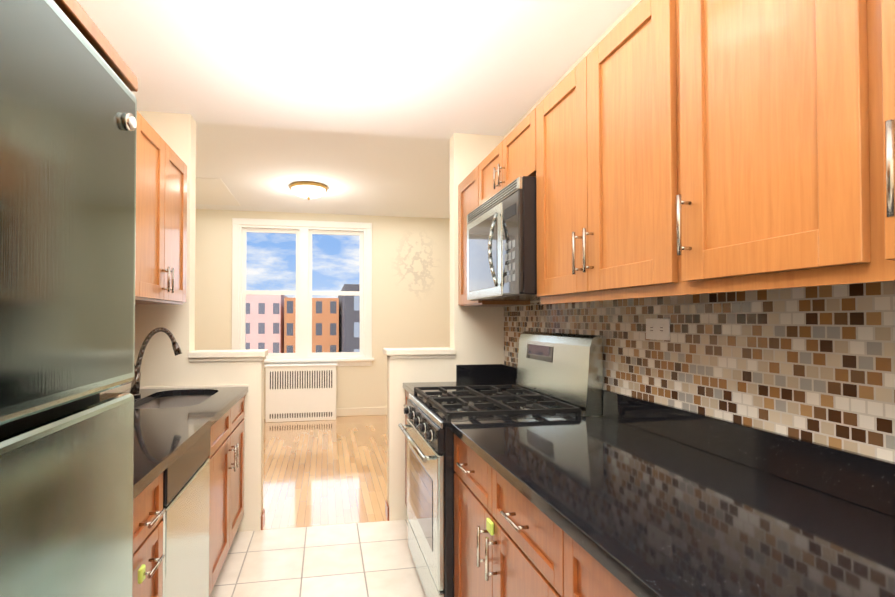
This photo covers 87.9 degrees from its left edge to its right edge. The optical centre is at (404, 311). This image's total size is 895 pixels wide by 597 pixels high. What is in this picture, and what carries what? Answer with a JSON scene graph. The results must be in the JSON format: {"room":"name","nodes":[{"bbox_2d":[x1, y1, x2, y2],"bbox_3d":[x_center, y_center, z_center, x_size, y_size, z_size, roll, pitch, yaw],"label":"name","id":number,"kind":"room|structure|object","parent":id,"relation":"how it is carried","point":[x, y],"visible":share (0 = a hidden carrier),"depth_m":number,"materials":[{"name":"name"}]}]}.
{"room":"kitchen","nodes":[
{"label":"kitchen","id":0,"kind":"room"},
{"bbox_2d":[100,383,130,393],"bbox_3d":[-1.374,-0.146,0.806,0.120,3.000,4.340,0,-1,-10],"label":"wall","id":1,"kind":"structure","parent":0,"point":[121,388],"depth_m":2.64,"materials":[{"name":"beige paint"}]},
{"bbox_2d":[53,0,137,91],"bbox_3d":[-0.871,0.215,0.501,0.768,2.270,0.800,0,-1,-10],"label":"upper cabinet","id":2,"kind":"object","parent":1,"relation":"attached to","point":[77,15],"visible":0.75,"depth_m":0.81,"materials":[{"name":"brown wood"}]},
{"bbox_2d":[135,111,146,302],"bbox_3d":[-1.281,-0.483,1.625,0.333,0.840,0.872,0,-1,-10],"label":"upper cabinet","id":3,"kind":"object","parent":1,"relation":"attached to","point":[141,151],"depth_m":2.11,"materials":[{"name":"brown wood"}]},
{"bbox_2d":[135,122,186,303],"bbox_3d":[-1.400,-0.472,2.328,0.333,0.840,0.862,0,-1,-10],"label":"upper cabinet","id":4,"kind":"object","parent":1,"relation":"attached to","point":[161,224],"depth_m":2.40,"materials":[{"name":"brown wood"}]},
{"bbox_2d":[210,519,425,596],"bbox_3d":[-0.127,1.387,0.933,2.630,0.060,4.220,0,-1,-10],"label":"floor","id":5,"kind":"structure","parent":0,"point":[370,559],"depth_m":2.54,"materials":[{"name":"white tile"}]},
{"bbox_2d":[0,0,136,596],"bbox_3d":[-0.827,0.444,0.505,0.831,1.812,0.760,0,-1,-10],"label":"fridge","id":6,"kind":"object","parent":5,"relation":"on","point":[68,124],"visible":1,"depth_m":0.68,"materials":[{"name":"grey metal"}]},
{"bbox_2d":[132,472,165,596],"bbox_3d":[-1.055,0.923,1.228,0.653,0.876,0.356,0,-1,-10],"label":"base cabinet","id":7,"kind":"object","parent":5,"relation":"on","point":[148,556],"depth_m":1.34,"materials":[{"name":"brown wood"}]},
{"bbox_2d":[118,385,247,498],"bbox_3d":[-1.155,0.563,1.881,0.673,0.237,2.026,0,-1,-10],"label":"countertop","id":8,"kind":"structure","parent":7,"relation":"on","point":[172,424],"depth_m":1.98,"materials":[{"name":"black stone"}]},
{"bbox_2d":[130,327,181,396],"bbox_3d":[-1.400,0.276,2.571,0.304,0.380,0.062,0,-1,-10],"label":"faucet","id":9,"kind":"object","parent":8,"relation":"on","point":[135,387],"visible":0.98,"depth_m":2.56,"materials":[{"name":"grey metal"}]},
{"bbox_2d":[160,427,210,596],"bbox_3d":[-1.126,0.930,1.694,0.652,0.870,0.576,0,-1,-10],"label":"dishwasher","id":10,"kind":"object","parent":5,"relation":"on","point":[186,491],"visible":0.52,"depth_m":1.70,"materials":[{"name":"grey metal"}]},
{"bbox_2d":[403,390,408,505],"bbox_3d":[0.386,0.950,2.945,0.703,0.876,0.433,0,-1,-10],"label":"base cabinet","id":11,"kind":"object","parent":5,"relation":"on","point":[406,393],"depth_m":3.06,"materials":[{"name":"brown wood"}]},
{"bbox_2d":[403,364,894,596],"bbox_3d":[0.684,0.405,1.148,0.716,0.150,4.094,0,-1,-10],"label":"countertop","id":12,"kind":"structure","parent":11,"relation":"on","point":[638,497],"depth_m":1.08,"materials":[{"name":"black stone"}]},
{"bbox_2d":[454,434,538,596],"bbox_3d":[0.632,0.927,1.497,0.703,0.876,0.972,0,-1,-10],"label":"base cabinet","id":13,"kind":"object","parent":5,"relation":"on","point":[510,540],"depth_m":1.48,"materials":[{"name":"brown wood"}]},
{"bbox_2d":[398,331,602,596],"bbox_3d":[0.418,0.744,2.345,0.806,1.270,0.756,0,-1,-10],"label":"range","id":14,"kind":"object","parent":5,"relation":"on","point":[559,375],"visible":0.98,"depth_m":2.15,"materials":[{"name":"silver metal"}]},
{"bbox_2d":[539,510,636,596],"bbox_3d":[0.777,0.914,0.646,0.703,0.876,1.044,0,-1,-10],"label":"base cabinet","id":15,"kind":"object","parent":5,"relation":"on","point":[566,569],"depth_m":1.02,"materials":[{"name":"brown wood"}]},
{"bbox_2d":[135,111,503,531],"bbox_3d":[-0.491,-0.109,3.097,2.390,3.000,0.180,0,-1,-10],"label":"wall","id":16,"kind":"structure","parent":0,"point":[162,364],"depth_m":2.96,"materials":[{"name":"beige paint"}]},
{"bbox_2d":[195,209,449,410],"bbox_3d":[-1.077,-0.056,6.445,4.600,3.000,0.120,0,-1,-10],"label":"wall","id":17,"kind":"structure","parent":0,"point":[410,282],"depth_m":6.51,"materials":[{"name":"beige paint"}]},
{"bbox_2d":[232,218,373,367],"bbox_3d":[-1.386,-0.250,6.358,1.930,2.005,0.195,0,-1,-10],"label":"window","id":18,"kind":"structure","parent":17,"relation":"in","point":[303,230],"depth_m":6.34,"materials":[{"name":"white wood"}]},
{"bbox_2d":[264,407,386,418],"bbox_3d":[-1.065,1.387,6.356,4.600,0.110,0.015,0,-1,-10],"label":"baseboard","id":19,"kind":"structure","parent":17,"relation":"attached to","point":[361,411],"depth_m":6.42,"materials":[{"name":"beige wood"}]},
{"bbox_2d":[196,122,449,218],"bbox_3d":[-0.801,-1.482,4.851,4.600,0.200,3.400,0,-1,-10],"label":"ceiling","id":20,"kind":"structure","parent":0,"point":[255,168],"depth_m":4.50,"materials":[{"name":"white paint"}]},
{"bbox_2d":[196,177,240,205],"bbox_3d":[-2.280,-1.372,5.313,0.560,0.007,1.150,0,-1,-10],"label":"panel","id":21,"kind":"object","parent":20,"relation":"attached to","point":[212,191],"visible":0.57,"depth_m":5.34,"materials":[{"name":"white paint"}]},
{"bbox_2d":[290,181,326,199],"bbox_3d":[-1.055,-1.304,5.089,0.408,0.148,0.408,0,-1,-10],"label":"ceiling light","id":22,"kind":"object","parent":20,"relation":"attached to","point":[308,190],"visible":1,"depth_m":4.96,"materials":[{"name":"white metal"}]},
{"bbox_2d":[263,415,386,529],"bbox_3d":[-0.791,1.447,4.746,4.840,0.060,3.520,0,-1,-10],"label":"floor","id":23,"kind":"structure","parent":0,"point":[324,472],"depth_m":4.05,"materials":[{"name":"brown wood"}]},
{"bbox_2d":[264,363,336,421],"bbox_3d":[-1.375,1.071,6.184,0.940,0.738,0.229,0,-1,-10],"label":"radiator cover","id":24,"kind":"object","parent":23,"relation":"on","point":[301,392],"visible":1,"depth_m":6.08,"materials":[{"name":"white metal"}]},
{"bbox_2d":[77,0,634,138],"bbox_3d":[-0.147,-1.456,1.097,2.390,0.370,4.220,0,-1,-10],"label":"ceiling","id":25,"kind":"structure","parent":0,"point":[441,69],"depth_m":2.28,"materials":[{"name":"white paint"}]},
{"bbox_2d":[504,0,640,302],"bbox_3d":[1.100,-0.139,1.228,0.120,3.000,4.340,0,-1,-10],"label":"wall","id":26,"kind":"structure","parent":0,"point":[602,36],"depth_m":2.29,"materials":[{"name":"beige"}]},
{"bbox_2d":[458,170,529,306],"bbox_3d":[0.565,-0.461,2.996,0.327,0.841,0.432,0,-1,-10],"label":"upper cabinet","id":27,"kind":"object","parent":26,"relation":"attached to","point":[465,188],"depth_m":3.05,"materials":[{"name":"brown wood"}]},
{"bbox_2d":[474,113,529,208],"bbox_3d":[0.666,-0.748,2.411,0.327,0.285,0.764,0,-1,-10],"label":"upper cabinet","id":28,"kind":"object","parent":26,"relation":"attached to","point":[510,160],"depth_m":2.34,"materials":[{"name":"brown wood"}]},
{"bbox_2d":[467,176,540,300],"bbox_3d":[0.601,-0.327,2.393,0.458,0.512,0.756,0,-1,-10],"label":"microwave","id":29,"kind":"object","parent":28,"relation":"attached to","point":[502,245],"visible":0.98,"depth_m":2.17,"materials":[{"name":"silver metal"}]},
{"bbox_2d":[530,0,726,303],"bbox_3d":[0.798,-0.483,1.631,0.327,0.841,0.809,0,-1,-10],"label":"upper cabinet","id":30,"kind":"object","parent":26,"relation":"attached to","point":[660,148],"depth_m":1.51,"materials":[{"name":"brown wood"}]},
{"bbox_2d":[504,281,894,461],"bbox_3d":[1.040,0.191,1.212,0.003,0.540,4.100,0,-1,-10],"label":"backsplash","id":31,"kind":"structure","parent":26,"relation":"attached to","point":[815,364],"depth_m":1.31,"materials":[{"name":"tile"}]},
{"bbox_2d":[646,318,669,339],"bbox_3d":[0.946,0.064,1.731,0.008,0.080,0.124,0,-1,-10],"label":"electrical outlet plate","id":32,"kind":"object","parent":31,"relation":"attached to","point":[657,328],"visible":1,"depth_m":1.72,"materials":[{"name":"white plastic"}]},
{"bbox_2d":[666,0,894,291],"bbox_3d":[0.902,-0.492,1.017,0.327,0.841,0.437,0,-1,-10],"label":"upper cabinet","id":33,"kind":"object","parent":26,"relation":"attached to","point":[760,93],"depth_m":0.98,"materials":[{"name":"brown wood"}]},
{"bbox_2d":[850,0,894,275],"bbox_3d":[0.975,-0.499,0.587,0.327,0.841,0.436,0,-1,-10],"label":"upper cabinet","id":34,"kind":"object","parent":26,"relation":"attached to","point":[872,22],"depth_m":0.78,"materials":[{"name":"brown wood"}]},
{"label":"outside","id":35,"kind":"structure","parent":0,"visible":0},
{"bbox_2d":[246,295,287,352],"bbox_3d":[-16.490,20.368,39.452,12.800,43.200,16.000,0,-1,-10],"label":"building","id":36,"kind":"structure","parent":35,"point":[274,321],"depth_m":32.78,"materials":[{"name":"pink brick"}]},
{"bbox_2d":[284,298,338,352],"bbox_3d":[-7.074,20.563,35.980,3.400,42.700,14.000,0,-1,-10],"label":"building","id":37,"kind":"structure","parent":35,"point":[325,310],"depth_m":29.47,"materials":[{"name":"orange brick"}]},
{"bbox_2d":[338,284,359,351],"bbox_3d":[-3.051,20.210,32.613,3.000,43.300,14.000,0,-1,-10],"label":"building","id":38,"kind":"structure","parent":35,"point":[350,333],"depth_m":25.86,"materials":[{"name":"grey concrete"}]}
]}

